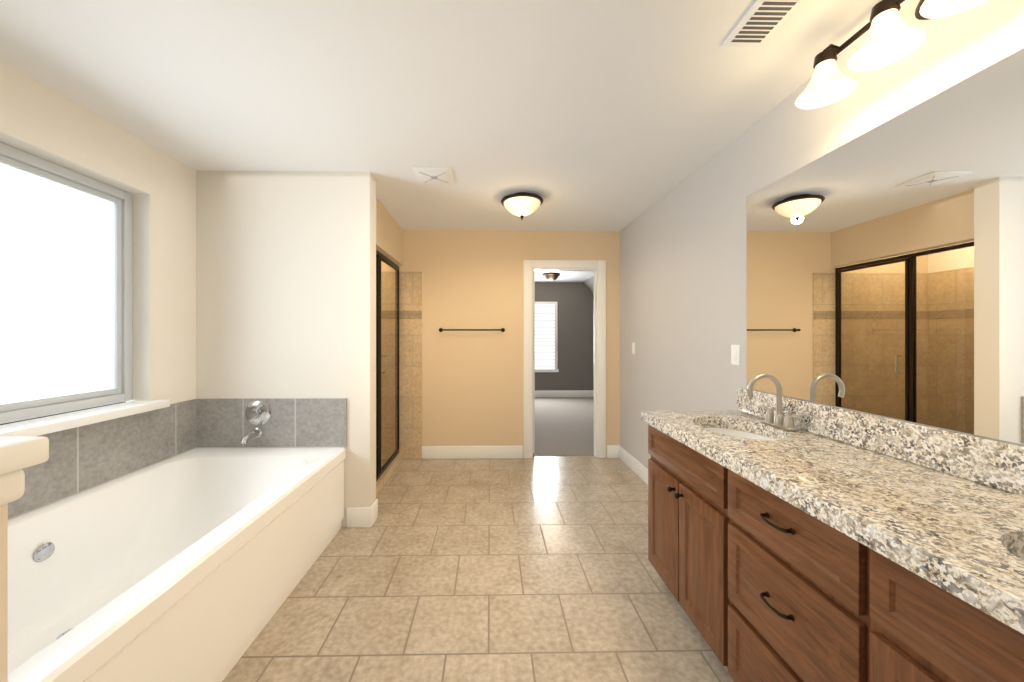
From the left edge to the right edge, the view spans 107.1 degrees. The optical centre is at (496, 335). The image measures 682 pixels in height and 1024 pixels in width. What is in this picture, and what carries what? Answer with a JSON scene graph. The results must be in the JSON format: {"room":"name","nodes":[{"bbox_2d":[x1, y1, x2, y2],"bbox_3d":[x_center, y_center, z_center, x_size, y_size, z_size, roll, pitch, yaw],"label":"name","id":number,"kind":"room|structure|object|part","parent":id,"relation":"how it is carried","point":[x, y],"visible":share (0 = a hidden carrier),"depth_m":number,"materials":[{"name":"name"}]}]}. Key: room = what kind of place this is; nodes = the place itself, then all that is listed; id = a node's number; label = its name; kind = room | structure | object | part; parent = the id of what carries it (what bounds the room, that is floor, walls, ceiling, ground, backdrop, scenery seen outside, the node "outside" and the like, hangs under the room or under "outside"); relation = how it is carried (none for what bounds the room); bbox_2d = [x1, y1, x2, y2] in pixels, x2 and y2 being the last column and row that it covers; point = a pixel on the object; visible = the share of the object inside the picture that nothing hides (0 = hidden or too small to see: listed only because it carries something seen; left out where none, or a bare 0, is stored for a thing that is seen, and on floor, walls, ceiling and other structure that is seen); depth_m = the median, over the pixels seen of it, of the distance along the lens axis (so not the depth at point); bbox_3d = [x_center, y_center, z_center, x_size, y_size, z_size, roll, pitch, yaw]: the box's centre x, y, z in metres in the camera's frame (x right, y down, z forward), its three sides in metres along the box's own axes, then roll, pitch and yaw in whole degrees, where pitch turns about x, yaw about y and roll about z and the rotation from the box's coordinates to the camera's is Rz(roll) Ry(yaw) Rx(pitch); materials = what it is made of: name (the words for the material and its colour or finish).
{"room":"bathroom","nodes":[
{"label":"bathroom","id":0,"kind":"room"},
{"bbox_2d":[0,61,195,518],"bbox_3d":[-2.101,0.095,1.469,0.140,2.440,5.090,0,0,-1],"label":"wall","id":1,"kind":"structure","parent":0,"point":[38,119],"depth_m":2.23,"materials":[{"name":"white paint"}]},
{"bbox_2d":[0,142,132,423],"bbox_3d":[-2.159,-0.225,1.628,0.060,1.212,1.192,0,0,-1],"label":"window","id":2,"kind":"structure","parent":1,"relation":"in","point":[66,289],"depth_m":1.88,"materials":[{"name":"grey plastic"}]},
{"bbox_2d":[0,399,169,436],"bbox_3d":[-2.042,0.407,1.630,0.172,0.044,1.300,0,0,-1],"label":"window sill","id":3,"kind":"structure","parent":1,"relation":"attached to","point":[44,425],"depth_m":1.80,"materials":[{"name":"white wood"}]},
{"bbox_2d":[8,399,195,519],"bbox_3d":[-2.024,0.597,1.416,0.012,0.331,2.302,0,0,-1],"label":"tiled wall","id":4,"kind":"structure","parent":1,"relation":"attached to","point":[83,458],"depth_m":1.96,"materials":[{"name":"grey tile"}]},
{"bbox_2d":[196,171,375,526],"bbox_3d":[-1.462,0.095,2.660,1.180,2.440,0.140,0,0,-1],"label":"wall","id":5,"kind":"structure","parent":0,"point":[285,284],"depth_m":2.59,"materials":[{"name":"beige paint"}]},
{"bbox_2d":[196,398,346,447],"bbox_3d":[-1.539,0.597,2.582,1.022,0.331,0.012,0,0,-1],"label":"tiled wall","id":6,"kind":"structure","parent":5,"relation":"attached to","point":[293,422],"depth_m":2.58,"materials":[{"name":"grey tile"}]},
{"bbox_2d":[347,507,371,527],"bbox_3d":[-0.940,1.248,2.591,0.172,0.135,0.015,0,0,-1],"label":"baseboard","id":7,"kind":"structure","parent":5,"relation":"attached to","point":[359,517],"depth_m":2.58,"materials":[{"name":"white wood"}]},
{"bbox_2d":[371,499,377,525],"bbox_3d":[-0.863,1.248,2.670,0.015,0.135,0.140,0,0,-1],"label":"baseboard","id":8,"kind":"structure","parent":5,"relation":"attached to","point":[374,506],"depth_m":2.66,"materials":[{"name":"white wood"}]},
{"bbox_2d":[376,198,402,265],"bbox_3d":[-1.039,-0.935,3.385,0.110,0.380,1.295,0,0,-1],"label":"wall","id":9,"kind":"structure","parent":0,"point":[389,237],"depth_m":3.45,"materials":[{"name":"beige paint"}]},
{"bbox_2d":[0,0,906,282],"bbox_3d":[0.216,-1.175,3.534,4.845,0.100,9.140,0,0,-1],"label":"ceiling","id":10,"kind":"structure","parent":0,"point":[597,115],"depth_m":1.70,"materials":[{"name":"white paint"}]},
{"bbox_2d":[412,167,454,183],"bbox_3d":[-0.436,-1.115,2.653,0.260,0.019,0.260,0,0,-1],"label":"ceiling vent","id":11,"kind":"object","parent":10,"relation":"in","point":[433,175],"visible":1,"depth_m":2.62,"materials":[{"name":"white plastic"}]},
{"bbox_2d":[501,192,542,219],"bbox_3d":[0.207,-1.030,3.064,0.344,0.190,0.344,0,0,-1],"label":"ceiling light","id":12,"kind":"object","parent":10,"relation":"attached to","point":[521,204],"visible":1,"depth_m":2.97,"materials":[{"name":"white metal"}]},
{"bbox_3d":[0.207,-1.023,3.064,0.300,0.100,0.300,0,0,-1],"label":"lamp shade","id":13,"kind":"part","parent":12,"relation":"part of","materials":[{"name":"white glass"}]},
{"bbox_2d":[542,273,559,280],"bbox_3d":[0.999,-1.060,6.918,0.320,0.130,0.320,0,0,-1],"label":"light","id":14,"kind":"object","parent":10,"relation":"attached to","point":[550,276],"visible":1,"depth_m":6.82,"materials":[{"name":"brown metal"}]},
{"bbox_2d":[722,0,804,46],"bbox_3d":[0.950,-1.120,1.280,0.155,0.010,0.367,0,0,-1],"label":"ceiling vent","id":15,"kind":"object","parent":10,"relation":"in","point":[761,22],"visible":1,"depth_m":1.35,"materials":[{"name":"white metal"}]},
{"bbox_2d":[222,456,733,681],"bbox_3d":[-0.329,1.365,1.530,3.685,0.100,5.150,0,0,-1],"label":"floor","id":16,"kind":"structure","parent":0,"point":[537,569],"depth_m":1.93,"materials":[{"name":"beige tile"}]},
{"bbox_2d":[0,503,7,681],"bbox_3d":[-0.707,0.746,-0.206,0.140,1.139,1.413,0,0,-1],"label":"wall","id":17,"kind":"structure","parent":16,"relation":"on","point":[4,593],"depth_m":0.50,"materials":[{"name":"beige paint"}]},
{"bbox_2d":[0,437,48,505],"bbox_3d":[-0.707,0.180,-0.193,0.200,0.082,1.436,0,0,-1],"label":"trim","id":18,"kind":"structure","parent":17,"relation":"on","point":[18,455],"depth_m":0.50,"materials":[{"name":"white"}]},
{"bbox_2d":[8,400,345,681],"bbox_3d":[-1.520,0.878,1.505,1.017,0.874,2.162,0,0,-1],"label":"bathtub","id":19,"kind":"object","parent":16,"relation":"on","point":[194,565],"visible":1,"depth_m":1.67,"materials":[{"name":"white plastic"}]},
{"bbox_2d":[376,452,402,496],"bbox_3d":[-1.039,1.279,3.379,0.110,0.072,1.280,0,0,-1],"label":"shower curb","id":20,"kind":"object","parent":16,"relation":"on","point":[383,479],"visible":0.36,"depth_m":3.48,"materials":[{"name":"tile"}]},
{"bbox_2d":[376,250,398,481],"bbox_3d":[-1.016,0.256,3.380,0.083,1.971,1.277,0,0,-1],"label":"shower enclosure","id":21,"kind":"object","parent":20,"relation":"on","point":[387,360],"visible":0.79,"depth_m":3.52,"materials":[{"name":"brown metal"}]},
{"bbox_3d":[-0.993,0.260,3.362,0.039,0.164,0.014,0,0,-1],"label":"handle","id":22,"kind":"part","parent":21,"relation":"part of","materials":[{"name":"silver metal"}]},
{"bbox_2d":[643,421,1023,681],"bbox_3d":[1.091,0.893,1.129,0.572,0.845,1.890,0,0,-1],"label":"bathroom vanity","id":23,"kind":"object","parent":16,"relation":"on","point":[793,540],"depth_m":1.07,"materials":[{"name":"brown wood"}]},
{"bbox_2d":[641,409,1023,628],"bbox_3d":[1.096,0.442,1.129,0.562,0.054,1.940,0,0,-1],"label":"countertop","id":24,"kind":"structure","parent":23,"relation":"on","point":[959,532],"depth_m":0.97,"materials":[{"name":"beige stone"}]},
{"bbox_2d":[705,425,768,436],"bbox_3d":[1.090,0.543,1.714,0.350,0.171,0.456,0,0,-1],"label":"sink","id":25,"kind":"object","parent":24,"relation":"in","point":[729,430],"depth_m":1.87,"materials":[{"name":"white ceramic"}]},
{"bbox_2d":[745,373,804,432],"bbox_3d":[1.226,0.293,1.717,0.173,0.243,0.232,0,0,-1],"label":"faucet","id":26,"kind":"object","parent":24,"relation":"on","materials":[{"name":"silver metal"}]},
{"bbox_2d":[1009,553,1023,560],"bbox_3d":[1.110,0.543,0.584,0.350,0.171,0.456,0,0,-1],"label":"sink","id":27,"kind":"object","parent":24,"relation":"in","point":[1020,556],"depth_m":0.80,"materials":[{"name":"white ceramic"}]},
{"bbox_2d":[399,230,619,457],"bbox_3d":[-0.444,0.095,4.103,3.545,2.440,0.120,0,0,-1],"label":"wall","id":28,"kind":"structure","parent":0,"point":[472,388],"depth_m":4.05,"materials":[{"name":"beige paint"}]},
{"bbox_2d":[399,272,421,458],"bbox_3d":[-1.430,0.318,4.020,1.268,1.995,0.010,0,0,-1],"label":"shower wall tile","id":29,"kind":"structure","parent":28,"relation":"attached to","point":[410,376],"depth_m":4.02,"materials":[{"name":"beige tile"}]},
{"bbox_2d":[399,311,421,318],"bbox_3d":[-1.429,-0.220,4.013,1.268,0.090,0.002,0,0,-1],"label":"mosaic","id":30,"kind":"object","parent":29,"relation":"attached to","point":[410,314],"visible":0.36,"depth_m":4.02},
{"bbox_2d":[439,328,504,331],"bbox_3d":[-0.262,-0.059,4.009,0.707,0.044,0.074,0,0,-1],"label":"towel rail","id":31,"kind":"object","parent":28,"relation":"attached to","point":[441,329],"visible":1,"depth_m":3.98,"materials":[{"name":"brown metal"}]},
{"bbox_2d":[422,446,522,458],"bbox_3d":[-0.258,1.248,4.038,1.076,0.135,0.015,0,0,-1],"label":"baseboard","id":32,"kind":"structure","parent":28,"relation":"attached to","point":[463,452],"depth_m":4.03,"materials":[{"name":"white wood"}]},
{"bbox_2d":[533,272,534,452],"bbox_3d":[0.398,0.300,4.505,0.040,2.010,0.725,0,0,-1],"label":"door leaf","id":33,"kind":"structure","parent":28,"relation":"in","point":[533,362],"depth_m":4.18,"materials":[{"name":"white wood"}]},
{"bbox_2d":[523,260,605,457],"bbox_3d":[0.731,0.254,4.115,0.888,2.122,0.140,0,0,-1],"label":"door frame","id":34,"kind":"structure","parent":28,"relation":"attached to","point":[598,267],"depth_m":4.05,"materials":[{"name":"white wood"}]},
{"bbox_2d":[607,445,619,457],"bbox_3d":[1.256,1.248,4.064,0.144,0.135,0.015,0,0,-1],"label":"baseboard","id":35,"kind":"structure","parent":28,"relation":"attached to","point":[612,451],"depth_m":4.06,"materials":[{"name":"white wood"}]},
{"bbox_2d":[535,276,593,389],"bbox_3d":[0.607,0.095,4.183,2.520,2.440,0.005,0,0,-1],"label":"wall","id":36,"kind":"structure","parent":0,"point":[575,334],"depth_m":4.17,"materials":[{"name":"grey paint"}]},
{"bbox_2d":[535,302,558,371],"bbox_3d":[0.796,0.030,7.995,1.030,1.490,0.039,0,0,-1],"label":"window","id":37,"kind":"structure","parent":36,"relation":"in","point":[547,370],"depth_m":8.00,"materials":[{"name":"white"}]},
{"bbox_2d":[535,305,554,368],"bbox_3d":[0.795,0.030,8.006,0.870,1.370,0.006,0,0,-1],"label":"window blind","id":38,"kind":"object","parent":37,"relation":"attached to","point":[544,336],"visible":0.36,"depth_m":8.01,"materials":[{"name":"white plastic"}]},
{"bbox_2d":[535,390,593,396],"bbox_3d":[0.860,1.238,8.008,3.198,0.146,0.015,0,0,-1],"label":"baseboard","id":39,"kind":"structure","parent":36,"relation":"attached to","point":[564,393],"depth_m":8.01,"materials":[{"name":"white wood"}]},
{"bbox_2d":[620,0,1023,468],"bbox_3d":[1.442,0.095,1.590,0.140,2.440,5.210,0,0,-1],"label":"wall","id":40,"kind":"structure","parent":0,"point":[683,285],"depth_m":2.27,"materials":[{"name":"grey paint"}]},
{"bbox_2d":[619,446,647,484],"bbox_3d":[1.338,1.248,3.083,0.015,0.135,1.948,0,0,-1],"label":"baseboard","id":41,"kind":"structure","parent":40,"relation":"attached to","point":[634,465],"depth_m":3.62,"materials":[{"name":"white wood"}]},
{"bbox_2d":[632,342,634,353],"bbox_3d":[1.330,0.125,3.674,0.010,0.114,0.070,0,0,-1],"label":"light switch","id":42,"kind":"object","parent":40,"relation":"attached to","point":[633,347],"visible":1,"depth_m":3.66,"materials":[{"name":"white plastic"}]},
{"bbox_2d":[731,345,739,364],"bbox_3d":[1.357,0.110,2.149,0.010,0.114,0.070,0,0,-1],"label":"light switch","id":43,"kind":"object","parent":40,"relation":"attached to","point":[735,354],"visible":1,"depth_m":2.14,"materials":[{"name":"white plastic"}]},
{"bbox_2d":[737,387,1023,496],"bbox_3d":[1.365,0.351,1.134,0.024,0.126,1.940,0,0,-1],"label":"backsplash","id":44,"kind":"structure","parent":40,"relation":"attached to","point":[999,464],"depth_m":1.20,"materials":[{"name":"grey stone"}]},
{"bbox_2d":[746,48,1023,444],"bbox_3d":[1.376,-0.233,1.120,0.007,1.036,1.862,0,0,-1],"label":"mirror","id":45,"kind":"object","parent":40,"relation":"attached to","point":[885,269],"visible":0.89,"depth_m":1.25,"materials":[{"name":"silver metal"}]},
{"bbox_2d":[795,0,986,108],"bbox_3d":[1.253,-1.004,1.073,0.257,0.243,0.805,0,0,-1],"label":"vanity light","id":46,"kind":"object","parent":40,"relation":"attached to","point":[892,36],"visible":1,"depth_m":1.22,"materials":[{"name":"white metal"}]},
{"bbox_3d":[1.206,-0.941,1.387,0.175,0.118,0.175,0,0,-1],"label":"lamp shade","id":47,"kind":"part","parent":46,"relation":"part of","materials":[{"name":"white glass"}]},
{"bbox_3d":[1.210,-0.941,1.177,0.175,0.118,0.175,0,0,-1],"label":"lamp shade","id":48,"kind":"part","parent":46,"relation":"part of","materials":[{"name":"white glass"}]},
{"bbox_3d":[1.213,-0.941,0.967,0.175,0.118,0.175,0,0,-1],"label":"lamp shade","id":49,"kind":"part","parent":46,"relation":"part of","materials":[{"name":"white glass"}]},
{"label":"outside","id":50,"kind":"structure","parent":0,"visible":0},
{"bbox_2d":[533,397,593,455],"bbox_3d":[0.893,1.363,6.122,3.400,0.104,3.990,0,0,-1],"label":"floor carpet","id":51,"kind":"object","parent":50,"point":[564,426],"visible":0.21,"depth_m":5.45,"materials":[{"name":"grey carpet"}]}
]}

